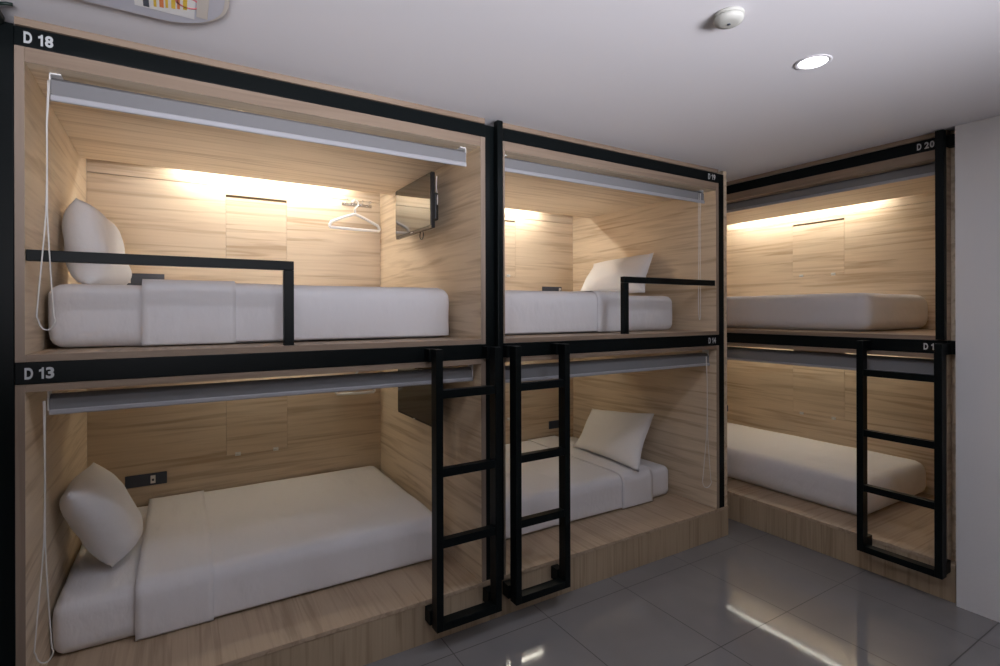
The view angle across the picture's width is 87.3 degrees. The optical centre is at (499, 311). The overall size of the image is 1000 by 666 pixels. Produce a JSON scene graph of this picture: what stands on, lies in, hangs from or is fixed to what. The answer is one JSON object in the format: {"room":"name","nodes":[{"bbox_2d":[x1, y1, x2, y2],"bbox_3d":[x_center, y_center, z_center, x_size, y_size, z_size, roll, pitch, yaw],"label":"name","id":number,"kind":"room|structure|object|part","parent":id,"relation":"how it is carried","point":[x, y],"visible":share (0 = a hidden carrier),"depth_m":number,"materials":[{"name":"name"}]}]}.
{"room":"dormitory","nodes":[
{"label":"dormitory","id":0,"kind":"room"},
{"bbox_2d":[86,160,380,422],"bbox_3d":[-0.153,0.326,5.003,6.450,2.800,0.100,0,0,-31],"label":"wall","id":1,"kind":"structure","parent":0,"point":[86,160],"depth_m":3.40,"materials":[{"name":"white paint"}]},
{"bbox_2d":[0,0,999,181],"bbox_3d":[0.967,-1.128,2.057,7.600,0.098,6.300,0,0,-31],"label":"ceiling","id":2,"kind":"structure","parent":0,"point":[659,78],"depth_m":2.24,"materials":[{"name":"white paint"}]},
{"bbox_2d":[0,1,12,23],"bbox_3d":[-0.648,-1.047,0.031,0.090,0.048,4.305,0,0,-31],"label":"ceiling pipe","id":3,"kind":"object","parent":2,"relation":"attached to","point":[2,18],"visible":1,"depth_m":1.80,"materials":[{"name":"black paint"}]},
{"bbox_2d":[81,0,229,23],"bbox_3d":[-1.347,-1.055,1.526,0.995,0.029,0.485,0,0,-31],"label":"air conditioner","id":4,"kind":"object","parent":2,"relation":"in","point":[177,11],"visible":1,"depth_m":1.80,"materials":[{"name":"grey plastic"}]},
{"bbox_2d":[713,6,744,28],"bbox_3d":[0.830,-1.058,1.899,0.106,0.037,0.106,0,0,-31],"label":"smoke detector","id":5,"kind":"object","parent":2,"relation":"attached to","point":[729,17],"visible":1,"depth_m":1.87,"materials":[{"name":"grey plastic"}]},
{"bbox_2d":[794,54,832,69],"bbox_3d":[1.353,-1.077,2.263,0.142,0.004,0.142,0,0,-31],"label":"recessed light","id":6,"kind":"object","parent":2,"relation":"in","point":[819,60],"visible":1,"depth_m":2.26,"materials":[{"name":"white paint"}]},
{"bbox_2d":[799,56,827,67],"bbox_3d":[1.353,-1.077,2.263,0.109,0.003,0.109,0,0,-31],"label":"diffuser","id":7,"kind":"object","parent":6,"relation":"attached to","point":[810,61],"depth_m":2.26,"materials":[{"name":"white plastic"}]},
{"bbox_2d":[364,518,999,665],"bbox_3d":[0.976,1.773,2.057,7.600,0.100,6.300,0,0,-31],"label":"floor","id":8,"kind":"structure","parent":0,"point":[747,596],"depth_m":2.90,"materials":[{"name":"tile"}]},
{"bbox_2d":[15,359,494,665],"bbox_3d":[-1.362,0.957,3.108,2.108,1.542,1.676,0,0,-31],"label":"pod","id":9,"kind":"object","parent":8,"relation":"on","point":[209,446],"visible":0.52,"depth_m":2.91,"materials":[{"name":"brown wood"}]},
{"bbox_3d":[-2.167,0.846,2.600,0.028,1.315,1.640,0,0,-31],"label":"panel","id":10,"kind":"part","parent":9,"relation":"part of","materials":[{"name":"brown wood"}]},
{"bbox_2d":[52,506,147,653],"bbox_3d":[-1.465,1.380,3.245,1.835,0.242,1.246,0,0,-31],"label":"mattress","id":11,"kind":"object","parent":9,"relation":"on","point":[95,605],"visible":0.19,"depth_m":2.36,"materials":[{"name":"white fabric"}]},
{"bbox_2d":[59,462,142,566],"bbox_3d":[-1.969,1.006,2.598,0.320,0.449,0.749,0,0,-31],"label":"pillow","id":12,"kind":"object","parent":11,"relation":"on","point":[96,505],"visible":1,"depth_m":2.45,"materials":[{"name":"white fabric"}]},
{"bbox_2d":[135,466,431,640],"bbox_3d":[-1.320,1.362,3.313,1.548,0.264,1.268,0,0,-31],"label":"duvet","id":13,"kind":"object","parent":11,"relation":"on","point":[205,556],"visible":0.99,"depth_m":2.92,"materials":[{"name":"white fabric"}]},
{"bbox_2d":[125,471,166,488],"bbox_3d":[-2.330,1.109,3.451,0.230,0.079,0.016,0,0,-31],"label":"panel","id":14,"kind":"object","parent":9,"relation":"attached to","point":[156,478],"visible":0.88,"depth_m":3.45,"materials":[{"name":"grey plastic"}]},
{"bbox_2d":[150,475,155,482],"bbox_3d":[-2.296,1.109,3.466,0.028,0.052,0.003,0,0,-31],"label":"outlet","id":15,"kind":"object","parent":14,"relation":"attached to","point":[152,477],"depth_m":3.46,"materials":[{"name":"grey plastic"}]},
{"bbox_3d":[-1.793,0.907,3.800,1.898,1.190,0.018,0,0,-31],"label":"panel","id":16,"kind":"part","parent":9,"relation":"part of","materials":[{"name":"brown wood"}]},
{"bbox_2d":[14,16,485,362],"bbox_3d":[-1.354,-0.444,3.116,1.960,1.254,1.675,0,0,-31],"label":"pod","id":17,"kind":"object","parent":9,"relation":"on","point":[168,187],"visible":0.56,"depth_m":3.05,"materials":[{"name":"brown wood"}]},
{"bbox_3d":[-2.171,-0.427,2.600,0.028,1.226,1.640,0,0,-31],"label":"panel","id":18,"kind":"part","parent":17,"relation":"part of","materials":[{"name":"brown wood"}]},
{"bbox_2d":[127,273,164,284],"bbox_3d":[-2.342,-0.211,3.446,0.226,0.077,0.016,0,0,-31],"label":"panel","id":19,"kind":"object","parent":17,"relation":"attached to","point":[136,279],"visible":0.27,"depth_m":3.43,"materials":[{"name":"grey plastic"}]},
{"bbox_2d":[26,249,293,345],"bbox_3d":[-1.346,-0.036,2.168,0.926,0.384,0.036,0,0,-31],"label":"guard rail","id":20,"kind":"object","parent":17,"relation":"on","point":[287,267],"visible":0.99,"depth_m":2.19,"materials":[{"name":"black metal"}]},
{"bbox_3d":[-0.969,-0.017,2.398,0.043,0.343,0.036,0,0,-31],"label":"post","id":21,"kind":"part","parent":20,"relation":"part of","materials":[{"name":"black metal"}]},
{"bbox_3d":[-1.797,-0.362,3.800,1.898,1.039,0.018,0,0,-31],"label":"panel","id":22,"kind":"part","parent":17,"relation":"part of","materials":[{"name":"brown wood"}]},
{"bbox_2d":[48,284,437,347],"bbox_3d":[-1.436,0.017,3.200,1.837,0.277,1.357,0,0,-31],"label":"mattress","id":23,"kind":"object","parent":17,"relation":"on","point":[86,315],"visible":0.27,"depth_m":2.24,"materials":[{"name":"white fabric"}]},
{"bbox_2d":[62,197,131,284],"bbox_3d":[-2.031,-0.335,2.637,0.248,0.427,0.648,0,0,-23],"label":"pillow","id":24,"kind":"object","parent":23,"relation":"on","point":[85,228],"visible":0.8,"depth_m":2.48,"materials":[{"name":"white fabric"}]},
{"bbox_2d":[142,279,448,345],"bbox_3d":[-1.278,-0.001,3.277,1.523,0.299,1.377,0,0,-31],"label":"duvet","id":25,"kind":"object","parent":23,"relation":"on","point":[174,312],"visible":0.98,"depth_m":2.59,"materials":[{"name":"white fabric"}]},
{"bbox_3d":[-1.356,-1.057,3.117,1.960,0.028,1.670,0,0,-31],"label":"roof panel","id":26,"kind":"part","parent":17,"relation":"part of","materials":[{"name":"brown wood"}]},
{"bbox_2d":[36,72,466,330],"bbox_3d":[-0.962,-0.421,2.446,1.813,0.980,0.135,0,0,-31],"label":"roller blind","id":27,"kind":"object","parent":17,"relation":"attached to","point":[60,90],"visible":1,"depth_m":2.28,"materials":[{"name":"grey fabric"}]},
{"bbox_3d":[-1.690,-0.402,1.954,0.058,0.944,0.053,0,0,-31],"label":"pull cord","id":28,"kind":"part","parent":27,"relation":"part of","materials":[{"name":"white plastic"}]},
{"bbox_3d":[-1.292,-0.938,2.994,1.918,0.055,1.395,0,0,-31],"label":"ceiling panel","id":29,"kind":"part","parent":17,"relation":"part of","materials":[{"name":"brown wood"}]},
{"bbox_3d":[-1.770,-0.571,3.815,0.402,0.480,0.017,0,0,-31],"label":"hatch door","id":30,"kind":"part","parent":17,"relation":"part of","materials":[{"name":"brown wood"}]},
{"bbox_2d":[342,199,371,207],"bbox_3d":[-1.127,-0.859,4.156,0.240,0.044,0.071,0,0,-31],"label":"hook rail","id":31,"kind":"object","parent":17,"relation":"attached to","point":[343,203],"visible":0.99,"depth_m":4.17,"materials":[{"name":"silver metal"}]},
{"bbox_2d":[328,199,380,232],"bbox_3d":[-1.143,-0.762,4.132,0.422,0.249,0.023,0,0,-34],"label":"clothes hanger","id":32,"kind":"object","parent":31,"relation":"hanging from","point":[352,201],"visible":1,"depth_m":4.13,"materials":[{"name":"white plastic"}]},
{"bbox_3d":[-1.143,-0.708,4.132,0.421,0.142,0.023,0,0,-34],"label":"frame","id":33,"kind":"part","parent":32,"relation":"part of","materials":[{"name":"white plastic"}]},
{"bbox_3d":[-1.144,-0.849,4.184,0.240,0.024,0.006,0,0,-31],"label":"rail plate","id":34,"kind":"part","parent":31,"relation":"part of","materials":[{"name":"silver metal"}]},
{"bbox_2d":[396,172,437,239],"bbox_3d":[-0.539,-0.660,3.471,0.104,0.386,0.615,0,0,-31],"label":"television","id":35,"kind":"object","parent":17,"relation":"attached to","point":[416,202],"visible":1,"depth_m":3.37,"materials":[{"name":"black plastic"}]},
{"bbox_3d":[-0.532,-0.432,3.601,0.052,1.226,1.640,0,0,-31],"label":"panel","id":36,"kind":"part","parent":17,"relation":"part of","materials":[{"name":"brown wood"}]},
{"bbox_3d":[-1.288,0.279,2.994,1.918,0.028,1.395,0,0,-31],"label":"ceiling panel","id":37,"kind":"part","parent":9,"relation":"part of","materials":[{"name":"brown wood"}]},
{"bbox_2d":[33,365,472,663],"bbox_3d":[-0.960,0.807,2.470,1.871,1.028,0.079,0,0,-31],"label":"roller blind","id":38,"kind":"object","parent":9,"relation":"attached to","point":[116,399],"visible":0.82,"depth_m":2.27,"materials":[{"name":"grey fabric"}]},
{"bbox_3d":[-1.716,0.829,1.969,0.059,0.986,0.011,0,0,-31],"label":"pull cord","id":39,"kind":"part","parent":38,"relation":"part of","materials":[{"name":"white plastic"}]},
{"bbox_3d":[-1.766,0.711,3.815,0.402,0.612,0.017,0,0,-31],"label":"hatch door","id":40,"kind":"part","parent":9,"relation":"part of","materials":[{"name":"brown wood"}]},
{"bbox_2d":[0,22,723,665],"bbox_3d":[-0.060,0.217,2.930,4.149,2.562,0.094,0,0,-31],"label":"frame","id":41,"kind":"object","parent":9,"relation":"on","point":[12,373],"visible":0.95,"depth_m":2.24,"materials":[{"name":"black metal"}]},
{"bbox_3d":[-1.804,0.231,1.890,0.088,2.543,0.054,0,0,-31],"label":"post","id":42,"kind":"part","parent":41,"relation":"part of","materials":[{"name":"black metal"}]},
{"bbox_2d":[424,346,501,633],"bbox_3d":[-0.191,0.901,2.767,0.394,1.420,0.125,0,0,-31],"label":"ladder","id":43,"kind":"object","parent":41,"relation":"attached to","point":[492,594],"visible":1,"depth_m":2.71,"materials":[{"name":"black metal"}]},
{"bbox_3d":[-0.317,0.901,2.653,0.038,1.420,0.062,0,0,-31],"label":"rail","id":44,"kind":"part","parent":43,"relation":"part of","materials":[{"name":"black metal"}]},
{"bbox_3d":[-0.023,0.901,2.833,0.038,1.420,0.062,0,0,-31],"label":"rail","id":45,"kind":"part","parent":43,"relation":"part of","materials":[{"name":"black metal"}]},
{"bbox_3d":[-0.043,0.228,2.966,0.117,2.538,0.050,0,0,-31],"label":"post","id":46,"kind":"part","parent":41,"relation":"part of","materials":[{"name":"black metal"}]},
{"bbox_3d":[-0.006,0.216,2.934,0.035,2.562,0.044,0,0,-31],"label":"post","id":47,"kind":"part","parent":41,"relation":"part of","materials":[{"name":"black metal"}]},
{"bbox_2d":[502,343,570,605],"bbox_3d":[0.211,0.900,3.013,0.392,1.420,0.125,0,0,-31],"label":"ladder","id":48,"kind":"object","parent":41,"relation":"attached to","point":[561,573],"visible":0.96,"depth_m":2.94,"materials":[{"name":"black metal"}]},
{"bbox_3d":[0.087,0.900,2.900,0.038,1.420,0.062,0,0,-31],"label":"rail","id":49,"kind":"part","parent":48,"relation":"part of","materials":[{"name":"black metal"}]},
{"bbox_3d":[0.379,0.899,3.078,0.038,1.420,0.062,0,0,-31],"label":"rail","id":50,"kind":"part","parent":48,"relation":"part of","materials":[{"name":"black metal"}]},
{"bbox_3d":[1.675,0.224,4.013,0.060,2.538,0.054,0,0,-31],"label":"post","id":51,"kind":"part","parent":41,"relation":"part of","materials":[{"name":"black metal"}]},
{"bbox_2d":[398,368,431,426],"bbox_3d":[-0.517,0.535,3.441,0.104,0.340,0.615,0,0,-31],"label":"television","id":52,"kind":"object","parent":9,"relation":"attached to","point":[414,402],"visible":0.44,"depth_m":3.38,"materials":[{"name":"black plastic"}]},
{"bbox_3d":[-0.528,0.842,3.601,0.052,1.315,1.640,0,0,-31],"label":"panel","id":53,"kind":"part","parent":9,"relation":"part of","materials":[{"name":"brown wood"}]},
{"bbox_3d":[-1.124,0.449,4.156,0.240,0.044,0.071,0,0,-31],"label":"hook rail","id":54,"kind":"object","parent":9,"relation":"attached to","visible":0},
{"bbox_2d":[335,372,375,395],"bbox_3d":[-1.139,0.539,4.132,0.312,0.234,0.023,0,0,-23],"label":"clothes hanger","id":55,"kind":"object","parent":54,"relation":"hanging from","point":[374,390],"visible":0.34,"depth_m":4.12,"materials":[{"name":"white plastic"}]},
{"bbox_3d":[-1.139,0.592,4.132,0.312,0.127,0.023,0,0,-23],"label":"frame","id":56,"kind":"part","parent":55,"relation":"part of","materials":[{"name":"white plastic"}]},
{"bbox_2d":[495,345,728,617],"bbox_3d":[0.430,0.952,4.202,2.092,1.542,1.676,0,0,-31],"label":"pod","id":57,"kind":"object","parent":8,"relation":"on","point":[689,515],"visible":0.3,"depth_m":4.00,"materials":[{"name":"brown wood"}]},
{"bbox_3d":[-0.401,0.841,3.678,0.010,1.315,1.640,0,0,-31],"label":"panel","id":58,"kind":"part","parent":57,"relation":"part of","materials":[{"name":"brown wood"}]},
{"bbox_3d":[-0.027,0.706,4.876,0.402,0.612,0.017,0,0,-31],"label":"hatch door","id":59,"kind":"part","parent":57,"relation":"part of","materials":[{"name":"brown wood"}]},
{"bbox_3d":[-0.044,0.903,4.868,1.837,1.190,0.018,0,0,-31],"label":"panel","id":60,"kind":"part","parent":57,"relation":"part of","materials":[{"name":"brown wood"}]},
{"bbox_2d":[549,420,558,428],"bbox_3d":[0.584,1.122,5.230,0.230,0.077,0.016,0,0,-31],"label":"panel","id":61,"kind":"object","parent":57,"relation":"attached to","point":[552,424],"visible":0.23,"depth_m":5.19,"materials":[{"name":"grey plastic"}]},
{"bbox_3d":[0.469,0.274,4.067,1.881,0.028,1.395,0,0,-31],"label":"ceiling panel","id":62,"kind":"part","parent":57,"relation":"part of","materials":[{"name":"brown wood"}]},
{"bbox_2d":[505,350,711,487],"bbox_3d":[0.796,0.812,3.542,1.858,1.048,0.091,0,0,-31],"label":"roller blind","id":63,"kind":"object","parent":57,"relation":"attached to","point":[542,371],"visible":0.82,"depth_m":3.50,"materials":[{"name":"grey fabric"}]},
{"bbox_3d":[1.563,0.837,3.963,0.110,0.993,0.011,0,0,-31],"label":"pull cord","id":64,"kind":"part","parent":63,"relation":"part of","materials":[{"name":"white plastic"}]},
{"bbox_2d":[503,123,718,342],"bbox_3d":[0.404,-0.449,4.189,1.922,1.254,1.675,0,0,-31],"label":"pod","id":65,"kind":"object","parent":57,"relation":"on","point":[555,232],"visible":0.53,"depth_m":4.28,"materials":[{"name":"brown wood"}]},
{"bbox_3d":[-0.405,-0.432,3.678,0.010,1.226,1.640,0,0,-31],"label":"panel","id":66,"kind":"part","parent":65,"relation":"part of","materials":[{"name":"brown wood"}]},
{"bbox_3d":[-0.031,-0.590,4.876,0.402,0.508,0.017,0,0,-31],"label":"hatch door","id":67,"kind":"part","parent":65,"relation":"part of","materials":[{"name":"brown wood"}]},
{"bbox_3d":[-0.047,-0.367,4.868,1.837,1.039,0.018,0,0,-31],"label":"panel","id":68,"kind":"part","parent":65,"relation":"part of","materials":[{"name":"brown wood"}]},
{"bbox_2d":[542,287,561,290],"bbox_3d":[0.517,-0.208,5.191,0.235,0.075,0.016,0,0,-31],"label":"panel","id":69,"kind":"object","parent":65,"relation":"attached to","point":[543,288],"visible":0.49,"depth_m":5.19,"materials":[{"name":"grey plastic"}]},
{"bbox_2d":[505,296,671,334],"bbox_3d":[0.309,0.013,4.265,1.705,0.276,1.355,0,0,-31],"label":"mattress","id":70,"kind":"object","parent":65,"relation":"on","point":[646,313],"visible":0.11,"depth_m":3.98,"materials":[{"name":"white fabric"}]},
{"bbox_2d":[505,290,620,333],"bbox_3d":[0.070,-0.003,4.100,1.168,0.297,1.376,0,0,-31],"label":"duvet","id":71,"kind":"object","parent":70,"relation":"on","point":[525,311],"visible":0.59,"depth_m":3.52,"materials":[{"name":"white fabric"}]},
{"bbox_2d":[580,253,653,292],"bbox_3d":[0.965,-0.321,4.556,0.393,0.341,0.850,0,0,-31],"label":"pillow","id":72,"kind":"object","parent":70,"relation":"on","point":[604,276],"visible":0.86,"depth_m":4.40,"materials":[{"name":"white fabric"}]},
{"bbox_2d":[505,155,704,319],"bbox_3d":[0.765,-0.425,3.529,1.797,0.982,0.085,0,0,-31],"label":"roller blind","id":73,"kind":"object","parent":65,"relation":"attached to","point":[516,166],"visible":0.88,"depth_m":3.44,"materials":[{"name":"grey fabric"}]},
{"bbox_3d":[1.498,-0.412,3.932,0.028,0.951,0.009,0,0,-31],"label":"pull cord","id":74,"kind":"part","parent":73,"relation":"part of","materials":[{"name":"white plastic"}]},
{"bbox_3d":[0.466,-0.943,4.067,1.881,0.055,1.395,0,0,-31],"label":"ceiling panel","id":75,"kind":"part","parent":65,"relation":"part of","materials":[{"name":"brown wood"}]},
{"bbox_3d":[0.402,-1.062,4.189,1.922,0.028,1.670,0,0,-31],"label":"roof panel","id":76,"kind":"part","parent":65,"relation":"part of","materials":[{"name":"brown wood"}]},
{"bbox_3d":[1.200,-0.437,4.658,0.073,1.226,1.640,0,0,-31],"label":"panel","id":77,"kind":"part","parent":65,"relation":"part of","materials":[{"name":"brown wood"}]},
{"bbox_2d":[620,276,714,333],"bbox_3d":[1.217,-0.043,3.733,0.943,0.384,0.036,0,0,-31],"label":"guard rail","id":78,"kind":"object","parent":65,"relation":"on","point":[624,280],"visible":1,"depth_m":3.51,"materials":[{"name":"black metal"}]},
{"bbox_3d":[0.833,-0.021,3.498,0.043,0.342,0.036,0,0,-31],"label":"post","id":79,"kind":"part","parent":78,"relation":"part of","materials":[{"name":"black metal"}]},
{"bbox_2d":[570,437,667,496],"bbox_3d":[0.313,1.374,4.331,1.775,0.242,1.246,0,0,-31],"label":"mattress","id":80,"kind":"object","parent":57,"relation":"on","point":[660,472],"visible":0.12,"depth_m":4.22,"materials":[{"name":"white fabric"}]},
{"bbox_2d":[505,435,652,538],"bbox_3d":[0.210,1.358,4.248,1.552,0.265,1.266,0,0,-31],"label":"duvet","id":81,"kind":"object","parent":80,"relation":"on","point":[599,484],"visible":0.5,"depth_m":3.94,"materials":[{"name":"white fabric"}]},
{"bbox_2d":[573,409,653,471],"bbox_3d":[0.969,1.034,4.508,0.425,0.367,1.010,0,0,-31],"label":"pillow","id":82,"kind":"object","parent":81,"relation":"on","point":[620,437],"visible":1,"depth_m":4.38,"materials":[{"name":"white fabric"}]},
{"bbox_3d":[1.204,0.837,4.658,0.073,1.315,1.640,0,0,-31],"label":"panel","id":83,"kind":"part","parent":57,"relation":"part of","materials":[{"name":"brown wood"}]},
{"bbox_2d":[717,171,726,505],"bbox_3d":[1.297,0.209,4.728,0.040,2.570,1.660,0,0,-31],"label":"end panel","id":84,"kind":"object","parent":57,"relation":"on","point":[723,173],"visible":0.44,"depth_m":4.02,"materials":[{"name":"black metal"}]},
{"bbox_2d":[727,340,955,602],"bbox_3d":[2.577,0.946,4.550,1.366,1.542,2.615,0,0,-31],"label":"pod","id":85,"kind":"object","parent":8,"relation":"on","point":[815,403],"visible":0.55,"depth_m":4.32,"materials":[{"name":"brown wood"}]},
{"bbox_3d":[3.056,0.696,5.028,0.017,0.608,0.475,0,0,-31],"label":"hatch door","id":86,"kind":"part","parent":85,"relation":"part of","materials":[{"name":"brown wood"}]},
{"bbox_2d":[727,422,925,514],"bbox_3d":[2.546,1.352,4.814,1.064,0.274,1.934,0,0,-31],"label":"mattress","id":87,"kind":"object","parent":85,"relation":"on","point":[823,473],"visible":0.64,"depth_m":4.23,"materials":[{"name":"white fabric"}]},
{"bbox_2d":[727,346,933,374],"bbox_3d":[2.135,0.793,4.123,0.099,1.018,2.196,0,0,-31],"label":"roller blind","id":88,"kind":"object","parent":85,"relation":"attached to","point":[786,357],"visible":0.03,"depth_m":3.73,"materials":[{"name":"grey fabric"}]},
{"bbox_3d":[2.450,0.269,4.494,1.085,0.028,2.518,0,0,-31],"label":"ceiling panel","id":89,"kind":"part","parent":85,"relation":"part of","materials":[{"name":"brown wood"}]},
{"bbox_3d":[3.131,0.894,4.909,0.018,1.190,2.518,0,0,-31],"label":"panel","id":90,"kind":"part","parent":85,"relation":"part of","materials":[{"name":"brown wood"}]},
{"bbox_2d":[726,129,955,354],"bbox_3d":[1.986,0.208,4.218,0.094,2.567,2.668,0,0,-31],"label":"frame","id":91,"kind":"object","parent":85,"relation":"on","point":[941,140],"visible":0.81,"depth_m":3.33,"materials":[{"name":"black metal"}]},
{"bbox_2d":[726,130,950,340],"bbox_3d":[2.564,-0.455,4.566,1.365,1.254,2.578,0,0,-31],"label":"pod","id":92,"kind":"object","parent":91,"relation":"on","point":[880,239],"visible":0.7,"depth_m":4.58,"materials":[{"name":"brown wood"}]},
{"bbox_3d":[3.052,-0.597,5.028,0.017,0.496,0.475,0,0,-31],"label":"hatch door","id":93,"kind":"part","parent":92,"relation":"part of","materials":[{"name":"brown wood"}]},
{"bbox_2d":[727,293,927,330],"bbox_3d":[2.546,0.003,4.808,1.063,0.284,1.949,0,0,-31],"label":"mattress","id":94,"kind":"object","parent":92,"relation":"on","point":[832,311],"visible":0.7,"depth_m":4.04,"materials":[{"name":"white fabric"}]},
{"bbox_2d":[727,161,934,212],"bbox_3d":[2.126,-0.877,4.137,0.077,0.086,2.167,0,0,-31],"label":"roller blind","id":95,"kind":"object","parent":92,"relation":"attached to","point":[925,170],"visible":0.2,"depth_m":3.67,"materials":[{"name":"grey fabric"}]},
{"bbox_3d":[2.446,-0.949,4.494,1.085,0.055,2.518,0,0,-31],"label":"ceiling panel","id":96,"kind":"part","parent":92,"relation":"part of","materials":[{"name":"brown wood"}]},
{"bbox_3d":[3.128,-0.376,4.909,0.018,1.039,2.518,0,0,-31],"label":"panel","id":97,"kind":"part","parent":92,"relation":"part of","materials":[{"name":"brown wood"}]},
{"bbox_3d":[2.563,-1.068,4.566,1.360,0.028,2.578,0,0,-31],"label":"roof panel","id":98,"kind":"part","parent":92,"relation":"part of","materials":[{"name":"brown wood"}]},
{"bbox_3d":[3.216,-0.443,3.470,1.330,1.226,0.028,0,0,-31],"label":"panel","id":99,"kind":"part","parent":92,"relation":"part of","materials":[{"name":"brown wood"}]},
{"bbox_2d":[856,340,950,579],"bbox_3d":[2.490,0.871,3.259,0.125,1.365,0.462,0,0,-31],"label":"ladder","id":100,"kind":"object","parent":91,"relation":"attached to","point":[941,568],"visible":1,"depth_m":3.17,"materials":[{"name":"black metal"}]},
{"bbox_3d":[2.359,0.871,3.414,0.062,1.365,0.038,0,0,-31],"label":"rail","id":101,"kind":"part","parent":100,"relation":"part of","materials":[{"name":"black metal"}]},
{"bbox_3d":[2.574,0.871,3.062,0.062,1.365,0.038,0,0,-31],"label":"rail","id":102,"kind":"part","parent":100,"relation":"part of","materials":[{"name":"black metal"}]},
{"bbox_3d":[2.623,-0.454,3.117,0.039,1.245,0.043,0,0,-31],"label":"post","id":103,"kind":"part","parent":91,"relation":"part of","materials":[{"name":"black metal"}]},
{"bbox_3d":[3.220,0.831,3.470,1.330,1.315,0.028,0,0,-31],"label":"panel","id":104,"kind":"part","parent":85,"relation":"part of","materials":[{"name":"brown wood"}]},
{"bbox_2d":[951,130,955,560],"bbox_3d":[3.266,0.203,3.460,1.299,2.570,0.036,0,0,-31],"label":"end panel","id":105,"kind":"object","parent":85,"relation":"on","point":[953,316],"visible":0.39,"depth_m":3.13,"materials":[{"name":"brown wood"}]},
{"bbox_2d":[955,115,999,621],"bbox_3d":[3.532,0.316,1.759,0.140,2.800,3.124,0,0,-31],"label":"wall","id":106,"kind":"structure","parent":0,"point":[977,143],"depth_m":2.97,"materials":[{"name":"white paint"}]}
]}

